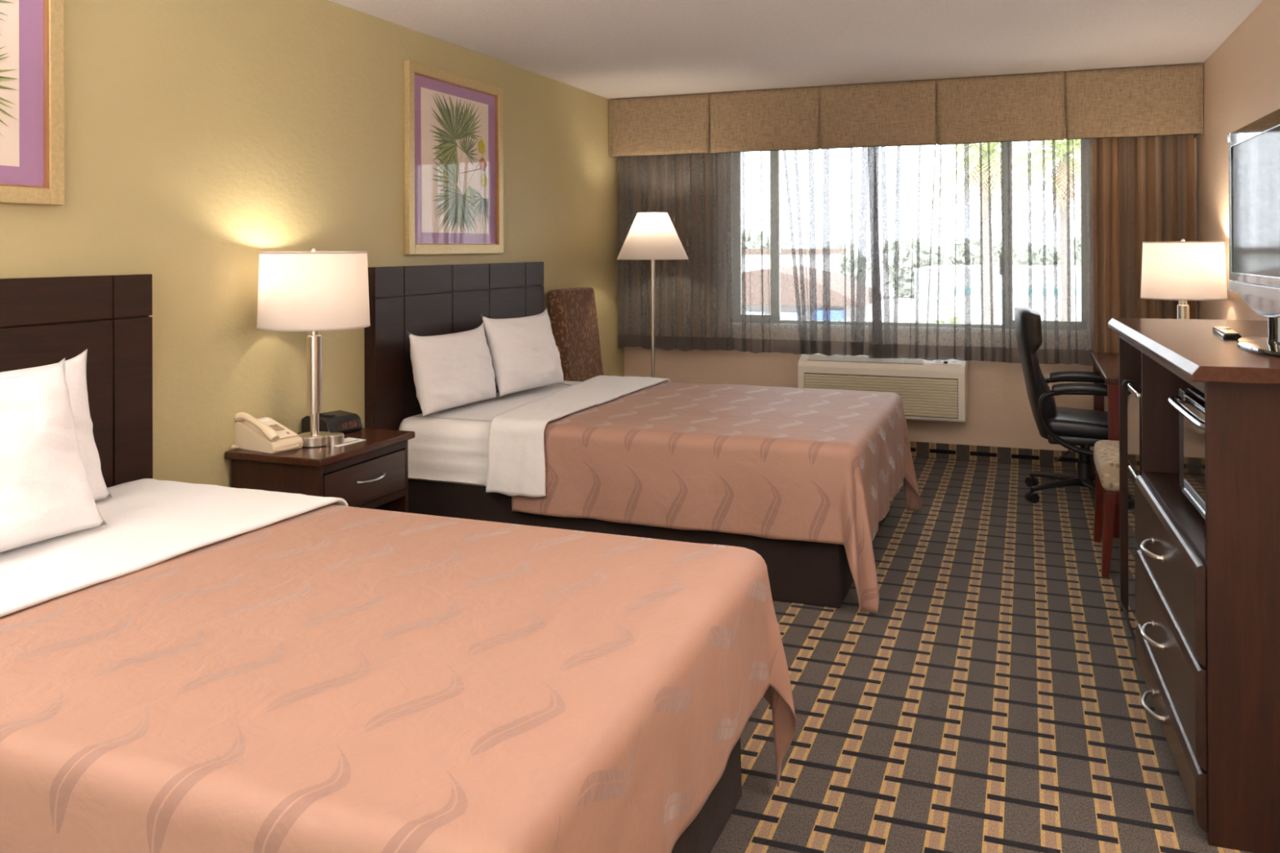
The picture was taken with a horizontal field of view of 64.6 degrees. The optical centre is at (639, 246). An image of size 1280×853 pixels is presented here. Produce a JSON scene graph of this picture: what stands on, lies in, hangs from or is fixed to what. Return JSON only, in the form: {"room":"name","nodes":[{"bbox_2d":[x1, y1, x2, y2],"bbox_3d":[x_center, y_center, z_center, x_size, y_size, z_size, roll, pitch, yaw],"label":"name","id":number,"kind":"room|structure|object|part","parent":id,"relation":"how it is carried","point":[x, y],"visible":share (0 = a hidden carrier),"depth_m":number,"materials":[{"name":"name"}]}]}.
{"room":"hotel room","nodes":[
{"label":"hotel room","id":0,"kind":"room"},
{"bbox_2d":[0,0,624,487],"bbox_3d":[-1.764,0.225,3.292,0.120,2.540,9.128,0,0,21],"label":"wall","id":1,"kind":"structure","parent":0,"point":[202,138],"depth_m":3.85,"materials":[{"name":"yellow paint"}]},
{"bbox_2d":[0,0,64,204],"bbox_3d":[-1.931,-0.572,2.653,0.030,0.894,0.924,0,0,21],"label":"framed print","id":2,"kind":"object","parent":1,"relation":"attached to","point":[32,45],"visible":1,"depth_m":3.00,"materials":[{"name":"purple paper"}]},
{"bbox_2d":[0,274,152,488],"bbox_3d":[-1.926,0.653,2.612,0.058,1.122,1.601,0,0,21],"label":"headboard","id":3,"kind":"object","parent":1,"relation":"attached to","point":[48,320],"visible":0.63,"depth_m":3.17,"materials":[{"name":"brown wood"}]},
{"bbox_3d":[-1.756,0.160,3.000,0.014,0.136,0.442,0,0,21],"label":"panel","id":4,"kind":"part","parent":3,"relation":"part of","materials":[{"name":"brown wood"}]},
{"bbox_3d":[-1.754,0.719,2.999,0.014,0.970,0.442,0,0,21],"label":"panel","id":5,"kind":"part","parent":3,"relation":"part of","materials":[{"name":"brown wood"}]},
{"bbox_3d":[-1.933,0.653,2.614,0.044,1.121,1.601,0,0,21],"label":"backing panel","id":6,"kind":"part","parent":3,"relation":"part of","materials":[{"name":"brown wood"}]},
{"bbox_3d":[-1.648,0.160,3.282,0.014,0.136,0.150,0,0,21],"label":"panel","id":7,"kind":"part","parent":3,"relation":"part of","materials":[{"name":"brown wood"}]},
{"bbox_3d":[-1.645,0.719,3.281,0.014,0.970,0.150,0,0,21],"label":"panel","id":8,"kind":"part","parent":3,"relation":"part of","materials":[{"name":"brown wood"}]},
{"bbox_2d":[404,60,503,254],"bbox_3d":[-0.943,-0.422,5.232,0.030,0.924,0.924,0,0,21],"label":"framed print","id":9,"kind":"object","parent":1,"relation":"attached to","point":[454,160],"visible":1,"depth_m":5.18,"materials":[{"name":"beige paper"}]},
{"bbox_2d":[364,262,543,430],"bbox_3d":[-0.901,0.654,5.287,0.058,1.122,1.681,0,0,21],"label":"headboard","id":10,"kind":"object","parent":1,"relation":"attached to","point":[420,300],"visible":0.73,"depth_m":4.81,"materials":[{"name":"brown wood"}]},
{"bbox_3d":[-1.143,0.161,4.599,0.014,0.136,0.223,0,0,21],"label":"panel","id":11,"kind":"part","parent":10,"relation":"part of","materials":[{"name":"brown wood"}]},
{"bbox_3d":[-1.141,0.720,4.598,0.014,0.970,0.223,0,0,21],"label":"panel","id":12,"kind":"part","parent":10,"relation":"part of","materials":[{"name":"brown wood"}]},
{"bbox_3d":[-1.024,0.720,4.903,0.014,0.970,0.417,0,0,21],"label":"panel","id":13,"kind":"part","parent":10,"relation":"part of","materials":[{"name":"brown wood"}]},
{"bbox_3d":[-1.027,0.161,4.904,0.014,0.136,0.417,0,0,21],"label":"panel","id":14,"kind":"part","parent":10,"relation":"part of","materials":[{"name":"brown wood"}]},
{"bbox_3d":[-0.884,0.161,5.277,0.014,0.136,0.370,0,0,21],"label":"panel","id":15,"kind":"part","parent":10,"relation":"part of","materials":[{"name":"brown wood"}]},
{"bbox_3d":[-0.882,0.720,5.276,0.014,0.970,0.370,0,0,21],"label":"panel","id":16,"kind":"part","parent":10,"relation":"part of","materials":[{"name":"brown wood"}]},
{"bbox_3d":[-0.742,0.161,5.649,0.014,0.136,0.414,0,0,21],"label":"panel","id":17,"kind":"part","parent":10,"relation":"part of","materials":[{"name":"brown wood"}]},
{"bbox_3d":[-0.739,0.720,5.647,0.014,0.970,0.414,0,0,21],"label":"panel","id":18,"kind":"part","parent":10,"relation":"part of","materials":[{"name":"brown wood"}]},
{"bbox_3d":[-0.622,0.720,5.955,0.014,0.970,0.233,0,0,21],"label":"panel","id":19,"kind":"part","parent":10,"relation":"part of","materials":[{"name":"brown wood"}]},
{"bbox_3d":[-0.624,0.162,5.956,0.014,0.136,0.233,0,0,21],"label":"panel","id":20,"kind":"part","parent":10,"relation":"part of","materials":[{"name":"brown wood"}]},
{"bbox_2d":[329,0,1262,98],"bbox_3d":[0.024,-1.104,2.608,3.960,0.100,9.128,0,0,21],"label":"ceiling","id":21,"kind":"structure","parent":0,"point":[609,49],"depth_m":5.07,"materials":[{"name":"white paint"}]},
{"bbox_2d":[624,137,1197,451],"bbox_3d":[1.640,0.218,6.812,3.720,2.540,0.120,0,0,21],"label":"wall","id":22,"kind":"structure","parent":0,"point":[999,411],"depth_m":6.56,"materials":[{"name":"beige paint"}]},
{"bbox_2d":[797,353,967,422],"bbox_3d":[1.582,0.910,6.617,1.055,0.386,0.282,0,0,21],"label":"air conditioner","id":23,"kind":"object","parent":22,"relation":"attached to","point":[936,390],"visible":0.59,"depth_m":6.44,"materials":[{"name":"beige plastic"}]},
{"bbox_2d":[807,354,924,364],"bbox_3d":[1.467,0.736,6.598,0.744,0.036,0.083,0,0,21],"label":"vent","id":24,"kind":"object","parent":23,"relation":"attached to","point":[812,359],"depth_m":6.60,"materials":[{"name":"white plastic"}]},
{"bbox_3d":[1.946,0.733,6.423,0.180,0.030,0.076,0,0,21],"label":"control panel","id":25,"kind":"part","parent":23,"relation":"part of","materials":[{"name":"white plastic"}]},
{"bbox_2d":[608,62,1203,158],"bbox_3d":[1.556,-0.841,6.606,3.713,0.415,0.286,0,0,21],"label":"window valance","id":26,"kind":"object","parent":22,"relation":"attached to","point":[1155,100],"visible":0.99,"depth_m":6.39,"materials":[{"name":"brown fabric"}]},
{"bbox_3d":[0.127,-0.837,7.025,0.744,0.410,0.037,0,0,21],"label":"pleat panel","id":27,"kind":"part","parent":26,"relation":"part of","materials":[{"name":"brown fabric"}]},
{"bbox_2d":[617,146,868,355],"bbox_3d":[0.697,-0.139,6.914,1.830,1.738,0.032,0,0,21],"label":"sheer curtain","id":28,"kind":"object","parent":26,"relation":"hanging from","point":[775,243],"visible":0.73,"depth_m":6.89,"materials":[{"name":"grey fabric"}]},
{"bbox_3d":[0.825,-0.840,6.759,0.749,0.411,0.043,0,0,21],"label":"pleat panel","id":29,"kind":"part","parent":26,"relation":"part of","materials":[{"name":"brown fabric"}]},
{"bbox_3d":[1.519,-0.844,6.492,0.735,0.410,0.045,0,0,21],"label":"pleat panel","id":30,"kind":"part","parent":26,"relation":"part of","materials":[{"name":"brown fabric"}]},
{"bbox_2d":[867,138,1094,365],"bbox_3d":[2.107,-0.144,6.343,1.349,1.741,0.030,0,0,21],"label":"sheer curtain","id":31,"kind":"object","parent":26,"relation":"hanging from","point":[962,237],"visible":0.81,"depth_m":6.33,"materials":[{"name":"grey fabric"}]},
{"bbox_3d":[2.211,-0.846,6.226,0.746,0.411,0.042,0,0,21],"label":"pleat panel","id":32,"kind":"part","parent":26,"relation":"part of","materials":[{"name":"brown fabric"}]},
{"bbox_3d":[2.904,-0.849,5.962,0.735,0.412,0.044,0,0,21],"label":"pleat panel","id":33,"kind":"part","parent":26,"relation":"part of","materials":[{"name":"brown fabric"}]},
{"bbox_2d":[1093,133,1195,353],"bbox_3d":[2.997,-0.155,6.064,0.591,1.726,0.089,0,0,21],"label":"drape","id":34,"kind":"object","parent":26,"relation":"hanging from","point":[1144,187],"visible":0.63,"depth_m":6.07,"materials":[{"name":"brown fabric"}]},
{"bbox_2d":[909,441,1094,468],"bbox_3d":[1.621,1.339,6.748,3.696,0.098,0.012,0,0,21],"label":"baseboard","id":35,"kind":"structure","parent":22,"relation":"attached to","point":[918,449],"depth_m":6.49,"materials":[{"name":"carpet"}]},
{"bbox_2d":[710,456,1252,852],"bbox_3d":[0.034,1.436,2.603,3.720,0.100,8.888,0,0,21],"label":"floor","id":36,"kind":"structure","parent":0,"point":[989,701],"depth_m":3.03,"materials":[{"name":"carpet"}]},
{"bbox_2d":[224,427,414,512],"bbox_3d":[-1.215,1.074,3.915,0.445,0.640,0.595,0,0,21],"label":"nightstand","id":37,"kind":"object","parent":36,"relation":"on","point":[372,473],"visible":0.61,"depth_m":3.73,"materials":[{"name":"brown wood"}]},
{"bbox_2d":[231,412,302,453],"bbox_3d":[-1.383,0.687,3.766,0.247,0.134,0.177,0,0,32],"label":"telephone","id":38,"kind":"object","parent":37,"relation":"on","point":[265,434],"visible":1,"depth_m":3.74,"materials":[{"name":"beige plastic"}]},
{"bbox_3d":[-1.504,0.743,3.749,0.031,0.012,0.020,0,0,32],"label":"coiled cord","id":39,"kind":"part","parent":38,"relation":"part of","materials":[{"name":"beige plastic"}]},
{"bbox_3d":[-1.289,0.741,3.733,0.047,0.015,0.148,0,0,19],"label":"handset cord","id":40,"kind":"part","parent":38,"relation":"part of","materials":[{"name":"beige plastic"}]},
{"bbox_3d":[-1.320,1.088,3.671,0.399,0.612,0.020,0,0,21],"label":"panel","id":41,"kind":"part","parent":37,"relation":"part of","materials":[{"name":"brown wood"}]},
{"bbox_2d":[256,248,370,447],"bbox_3d":[-1.238,0.380,3.847,0.414,0.747,0.414,0,0,21],"label":"table lamp","id":42,"kind":"object","parent":37,"relation":"on","point":[313,291],"visible":0.98,"depth_m":3.69,"materials":[{"name":"white fabric"}]},
{"bbox_3d":[-1.240,0.025,3.848,0.394,0.006,0.394,0,0,21],"label":"shade trim","id":43,"kind":"part","parent":42,"relation":"part of","materials":[{"name":"white fabric"}]},
{"bbox_3d":[-1.239,0.164,3.847,0.410,0.287,0.410,0,0,21],"label":"lamp shade","id":44,"kind":"part","parent":42,"relation":"part of","materials":[{"name":"white fabric"}]},
{"bbox_3d":[-1.238,0.304,3.847,0.414,0.006,0.414,0,0,21],"label":"shade trim","id":45,"kind":"part","parent":42,"relation":"part of","materials":[{"name":"white fabric"}]},
{"bbox_2d":[301,409,362,433],"bbox_3d":[-1.254,0.717,4.119,0.178,0.075,0.170,0,0,35],"label":"clock radio","id":46,"kind":"object","parent":37,"relation":"on","point":[336,421],"visible":0.88,"depth_m":4.08,"materials":[{"name":"black plastic"}]},
{"bbox_2d":[333,437,364,447],"bbox_3d":[-1.136,0.750,3.877,0.090,0.004,0.150,0,0,27],"label":"folded card","id":47,"kind":"object","parent":37,"relation":"on","point":[348,441],"visible":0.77,"depth_m":3.89,"materials":[{"name":"white paper"}]},
{"bbox_3d":[-1.050,0.798,3.852,0.022,0.034,0.511,0,0,21],"label":"rail","id":48,"kind":"part","parent":37,"relation":"part of","materials":[{"name":"brown wood"}]},
{"bbox_3d":[-1.049,0.898,3.852,0.028,0.157,0.499,0,0,21],"label":"drawer","id":49,"kind":"part","parent":37,"relation":"part of","materials":[{"name":"brown wood"}]},
{"bbox_3d":[-1.017,0.887,3.861,0.035,0.013,0.174,0,0,21],"label":"handle","id":50,"kind":"part","parent":37,"relation":"part of","materials":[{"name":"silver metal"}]},
{"bbox_3d":[-1.049,0.995,3.852,0.022,0.027,0.511,0,0,21],"label":"rail","id":51,"kind":"part","parent":37,"relation":"part of","materials":[{"name":"brown wood"}]},
{"bbox_3d":[-1.130,1.088,4.167,0.399,0.612,0.020,0,0,21],"label":"panel","id":52,"kind":"part","parent":37,"relation":"part of","materials":[{"name":"brown wood"}]},
{"bbox_2d":[547,287,603,382],"bbox_3d":[-0.219,0.830,6.294,0.547,1.128,0.550,0,0,21],"label":"upholstered chair","id":53,"kind":"object","parent":36,"relation":"on","point":[572,311],"visible":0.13,"depth_m":6.26,"materials":[{"name":"brown fabric"}]},
{"bbox_2d":[398,381,889,608],"bbox_3d":[0.102,1.079,4.902,2.058,0.612,1.506,0,0,21],"label":"bed","id":54,"kind":"object","parent":36,"relation":"on","point":[448,451],"visible":0.27,"depth_m":4.41,"materials":[{"name":"brown fabric"}]},
{"bbox_2d":[407,322,497,417],"bbox_3d":[-0.880,0.570,4.796,0.192,0.380,0.624,0,0,24],"label":"pillow","id":55,"kind":"object","parent":54,"relation":"on","point":[454,370],"visible":1,"depth_m":4.67,"materials":[{"name":"white fabric"}]},
{"bbox_3d":[0.102,0.909,4.902,2.055,0.273,1.505,0,0,21],"label":"mattress","id":56,"kind":"part","parent":54,"relation":"part of","materials":[{"name":"white fabric"}]},
{"bbox_2d":[480,308,564,396],"bbox_3d":[-0.606,0.547,5.333,0.211,0.412,0.599,0,0,31],"label":"pillow","id":57,"kind":"object","parent":54,"relation":"on","point":[524,352],"visible":0.98,"depth_m":5.22,"materials":[{"name":"white fabric"}]},
{"bbox_2d":[485,375,671,497],"bbox_3d":[-0.302,0.901,5.059,0.425,0.327,1.606,0,0,21],"label":"sheet","id":58,"kind":"object","parent":54,"relation":"on","point":[516,466],"visible":0.85,"depth_m":4.33,"materials":[{"name":"white fabric"}]},
{"bbox_2d":[511,382,921,613],"bbox_3d":[0.445,1.061,4.772,1.560,0.620,1.678,0,0,21],"label":"bedspread","id":59,"kind":"object","parent":54,"relation":"on","point":[821,465],"visible":0.98,"depth_m":4.12,"materials":[{"name":"pink fabric"}]},
{"bbox_2d":[616,212,688,377],"bbox_3d":[0.086,0.586,6.734,0.480,1.617,0.480,0,0,21],"label":"floor lamp","id":60,"kind":"object","parent":36,"relation":"on","point":[652,236],"visible":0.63,"depth_m":6.61,"materials":[{"name":"white fabric"}]},
{"bbox_3d":[0.083,-0.068,6.736,0.480,0.310,0.480,0,0,21],"label":"lamp shade","id":61,"kind":"part","parent":60,"relation":"part of","materials":[{"name":"white fabric"}]},
{"bbox_2d":[671,737,742,852],"bbox_3d":[-0.909,1.077,2.262,2.056,0.612,1.379,0,0,21],"label":"bed","id":62,"kind":"object","parent":36,"relation":"on","point":[702,834],"visible":0.02,"depth_m":2.34,"materials":[{"name":"brown wood"}]},
{"bbox_2d":[0,478,348,617],"bbox_3d":[-1.484,0.894,2.477,0.777,0.313,1.488,0,0,21],"label":"sheet","id":63,"kind":"object","parent":62,"relation":"on","point":[150,522],"visible":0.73,"depth_m":2.61,"materials":[{"name":"white fabric"}]},
{"bbox_2d":[0,357,106,552],"bbox_3d":[-1.598,0.517,2.390,0.254,0.435,0.677,0,0,17],"label":"pillow","id":64,"kind":"object","parent":63,"relation":"on","point":[46,492],"visible":1,"depth_m":2.51,"materials":[{"name":"white fabric"}]},
{"bbox_2d":[0,349,111,500],"bbox_3d":[-1.716,0.519,2.659,0.170,0.432,0.688,0,0,20],"label":"pillow","id":65,"kind":"object","parent":63,"relation":"on","point":[76,366],"visible":0.27,"depth_m":2.90,"materials":[{"name":"white fabric"}]},
{"bbox_2d":[0,504,796,852],"bbox_3d":[-0.621,1.056,2.148,1.633,0.613,1.530,0,0,21],"label":"bedspread","id":66,"kind":"object","parent":62,"relation":"on","point":[330,678],"visible":0.94,"depth_m":1.77,"materials":[{"name":"pink fabric"}]},
{"bbox_2d":[1013,306,1107,503],"bbox_3d":[2.441,0.863,5.554,0.720,1.040,0.701,0,0,21],"label":"office chair","id":67,"kind":"object","parent":36,"relation":"on","point":[1068,428],"visible":0.77,"depth_m":5.45,"materials":[{"name":"black leather"}]},
{"bbox_3d":[2.204,0.694,5.645,0.215,0.700,0.467,0,0,21],"label":"backrest","id":68,"kind":"part","parent":67,"relation":"part of","materials":[{"name":"black leather"}]},
{"bbox_3d":[2.342,1.299,5.707,0.060,0.055,0.307,0,0,-33],"label":"leg","id":69,"kind":"part","parent":67,"relation":"part of","materials":[{"name":"black plastic"}]},
{"bbox_3d":[2.265,1.299,5.506,0.307,0.055,0.060,0,0,-15],"label":"leg","id":70,"kind":"part","parent":67,"relation":"part of","materials":[{"name":"black plastic"}]},
{"bbox_3d":[2.293,1.116,5.447,0.214,0.074,0.019,0,0,-38],"label":"height lever","id":71,"kind":"part","parent":67,"relation":"part of","materials":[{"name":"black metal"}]},
{"bbox_3d":[2.341,0.924,5.298,0.477,0.349,0.038,0,0,21],"label":"armrest","id":72,"kind":"part","parent":67,"relation":"part of","materials":[{"name":"black plastic"}]},
{"bbox_3d":[2.537,0.924,5.811,0.477,0.349,0.038,0,0,21],"label":"armrest","id":73,"kind":"part","parent":67,"relation":"part of","materials":[{"name":"black plastic"}]},
{"bbox_3d":[2.474,0.973,5.541,0.470,0.110,0.500,0,0,21],"label":"seat","id":74,"kind":"part","parent":67,"relation":"part of","materials":[{"name":"black leather"}]},
{"bbox_3d":[2.433,1.298,5.370,0.060,0.055,0.307,0,0,3],"label":"leg","id":75,"kind":"part","parent":67,"relation":"part of","materials":[{"name":"black plastic"}]},
{"bbox_2d":[1090,352,1119,537],"bbox_3d":[2.712,1.001,5.260,0.605,0.760,1.235,0,0,21],"label":"writing desk","id":76,"kind":"object","parent":36,"relation":"on","point":[1107,364],"visible":0.24,"depth_m":4.80,"materials":[{"name":"brown wood"}]},
{"bbox_3d":[2.673,1.019,5.893,0.060,0.728,0.060,0,0,21],"label":"leg","id":77,"kind":"part","parent":76,"relation":"part of","materials":[{"name":"brown wood"}]},
{"bbox_3d":[2.260,1.018,4.815,0.060,0.728,0.060,0,0,21],"label":"leg","id":78,"kind":"part","parent":76,"relation":"part of","materials":[{"name":"brown wood"}]},
{"bbox_2d":[1140,239,1227,319],"bbox_3d":[2.767,0.290,5.151,0.394,0.657,0.394,0,0,21],"label":"table lamp","id":79,"kind":"object","parent":76,"relation":"on","point":[1182,271],"visible":0.8,"depth_m":5.00,"materials":[{"name":"white fabric"}]},
{"bbox_3d":[2.765,-0.020,5.152,0.370,0.006,0.370,0,0,21],"label":"shade trim","id":80,"kind":"part","parent":79,"relation":"part of","materials":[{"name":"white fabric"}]},
{"bbox_3d":[2.767,0.264,5.151,0.394,0.006,0.394,0,0,21],"label":"shade trim","id":81,"kind":"part","parent":79,"relation":"part of","materials":[{"name":"white fabric"}]},
{"bbox_2d":[1093,440,1119,577],"bbox_3d":[2.263,1.141,4.401,0.500,0.480,0.580,0,0,21],"label":"upholstered stool","id":82,"kind":"object","parent":36,"relation":"on","point":[1106,452],"visible":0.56,"depth_m":4.23,"materials":[{"name":"beige fabric"}]},
{"bbox_3d":[2.149,1.206,4.720,0.059,0.352,0.051,0,0,21],"label":"leg","id":83,"kind":"part","parent":82,"relation":"part of","materials":[{"name":"brown wood"}]},
{"bbox_2d":[1093,440,1119,491],"bbox_3d":[2.262,0.964,4.402,0.500,0.125,0.580,0,0,21],"label":"cushion","id":84,"kind":"object","parent":82,"relation":"on","point":[1106,452],"depth_m":4.29,"materials":[{"name":"beige fabric"}]},
{"bbox_3d":[1.966,1.206,4.240,0.059,0.352,0.051,0,0,21],"label":"leg","id":85,"kind":"part","parent":82,"relation":"part of","materials":[{"name":"brown wood"}]},
{"bbox_2d":[1107,317,1279,852],"bbox_3d":[1.767,0.826,3.010,0.568,1.108,1.653,0,0,19],"label":"media cabinet","id":86,"kind":"object","parent":36,"relation":"on","point":[1206,640],"visible":0.99,"depth_m":2.33,"materials":[{"name":"brown wood"}]},
{"bbox_3d":[2.056,0.845,3.756,0.500,1.072,0.022,0,0,19],"label":"panel","id":87,"kind":"part","parent":86,"relation":"part of","materials":[{"name":"brown wood"}]},
{"bbox_2d":[1120,378,1142,636],"bbox_3d":[1.899,0.904,3.380,0.496,0.872,0.303,0,0,19],"label":"mini refrigerator","id":88,"kind":"object","parent":86,"relation":"on","point":[1133,393],"visible":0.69,"depth_m":3.47,"materials":[{"name":"black plastic"}]},
{"bbox_3d":[1.702,1.054,3.447,0.034,0.555,0.303,0,0,19],"label":"door","id":89,"kind":"part","parent":88,"relation":"part of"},
{"bbox_3d":[1.683,0.492,3.429,0.030,0.022,0.220,0,0,19],"label":"handle","id":90,"kind":"part","parent":88,"relation":"part of","materials":[{"name":"silver metal"}]},
{"bbox_3d":[1.700,0.626,3.448,0.034,0.280,0.303,0,0,19],"label":"freezer door","id":91,"kind":"part","parent":88,"relation":"part of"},
{"bbox_3d":[1.442,0.856,2.861,0.048,0.018,0.194,0,0,19],"label":"handle","id":92,"kind":"part","parent":86,"relation":"part of","materials":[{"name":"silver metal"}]},
{"bbox_3d":[1.443,1.098,2.861,0.048,0.018,0.194,0,0,19],"label":"handle","id":93,"kind":"part","parent":86,"relation":"part of","materials":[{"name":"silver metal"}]},
{"bbox_3d":[1.444,1.296,2.860,0.048,0.018,0.194,0,0,19],"label":"handle","id":94,"kind":"part","parent":86,"relation":"part of","materials":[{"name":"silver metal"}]},
{"bbox_3d":[1.573,0.327,3.087,0.020,0.034,1.556,0,0,19],"label":"rail","id":95,"kind":"part","parent":86,"relation":"part of","materials":[{"name":"brown wood"}]},
{"bbox_3d":[1.798,1.350,3.010,0.488,0.020,1.556,0,0,19],"label":"panel","id":96,"kind":"part","parent":86,"relation":"part of","materials":[{"name":"brown wood"}]},
{"bbox_3d":[1.459,0.859,2.813,0.023,0.236,0.986,0,0,19],"label":"drawer","id":97,"kind":"part","parent":86,"relation":"part of","materials":[{"name":"brown wood"}]},
{"bbox_3d":[1.460,1.100,2.813,0.023,0.234,0.986,0,0,19],"label":"drawer","id":98,"kind":"part","parent":86,"relation":"part of","materials":[{"name":"brown wood"}]},
{"bbox_3d":[1.460,1.291,2.812,0.023,0.136,0.986,0,0,19],"label":"drawer","id":99,"kind":"part","parent":86,"relation":"part of","materials":[{"name":"brown wood"}]},
{"bbox_2d":[1142,471,1205,565],"bbox_3d":[1.704,0.738,2.738,0.488,0.020,0.980,0,0,19],"label":"shelf","id":100,"kind":"object","parent":86,"relation":"attached to","point":[1163,487],"depth_m":2.80,"materials":[{"name":"brown wood"}]},
{"bbox_2d":[1168,387,1205,519],"bbox_3d":[1.655,0.570,2.652,0.428,0.315,0.570,0,0,19],"label":"microwave oven","id":101,"kind":"object","parent":86,"relation":"on","point":[1190,402],"visible":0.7,"depth_m":2.75,"materials":[{"name":"black plastic"}]},
{"bbox_3d":[1.580,0.561,2.927,0.022,0.290,0.093,0,0,19],"label":"control panel","id":102,"kind":"part","parent":101,"relation":"part of","materials":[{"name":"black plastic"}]},
{"bbox_3d":[1.466,0.444,2.700,0.041,0.019,0.511,0,0,19],"label":"handle","id":103,"kind":"part","parent":101,"relation":"part of","materials":[{"name":"silver metal"}]},
{"bbox_3d":[1.487,0.561,2.659,0.026,0.290,0.471,0,0,19],"label":"door","id":104,"kind":"part","parent":101,"relation":"part of","materials":[{"name":"black glass"}]},
{"bbox_2d":[1212,326,1241,338],"bbox_3d":[1.800,0.263,3.106,0.048,0.018,0.280,0,0,24],"label":"remote control","id":105,"kind":"object","parent":86,"relation":"on","point":[1223,331],"visible":0.99,"depth_m":3.02,"materials":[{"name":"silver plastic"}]},
{"bbox_3d":[1.830,0.255,3.174,0.034,0.002,0.091,0,0,24],"label":"button plate","id":106,"kind":"part","parent":105,"relation":"part of","materials":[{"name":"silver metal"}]},
{"bbox_3d":[1.548,0.844,2.261,0.500,1.072,0.022,0,0,19],"label":"panel","id":107,"kind":"part","parent":86,"relation":"part of","materials":[{"name":"brown wood"}]},
{"bbox_2d":[1227,108,1279,356],"bbox_3d":[1.684,-0.035,2.665,0.170,0.614,0.822,0,0,20],"label":"television","id":108,"kind":"object","parent":86,"relation":"on","point":[1254,148],"visible":1,"depth_m":2.73,"materials":[{"name":"plastic"}]},
{"bbox_2d":[1196,0,1279,320],"bbox_3d":[1.822,0.208,1.919,0.120,2.540,9.128,0,0,21],"label":"wall","id":109,"kind":"structure","parent":0,"point":[1242,77],"depth_m":5.13,"materials":[{"name":"beige paint"}]}
]}

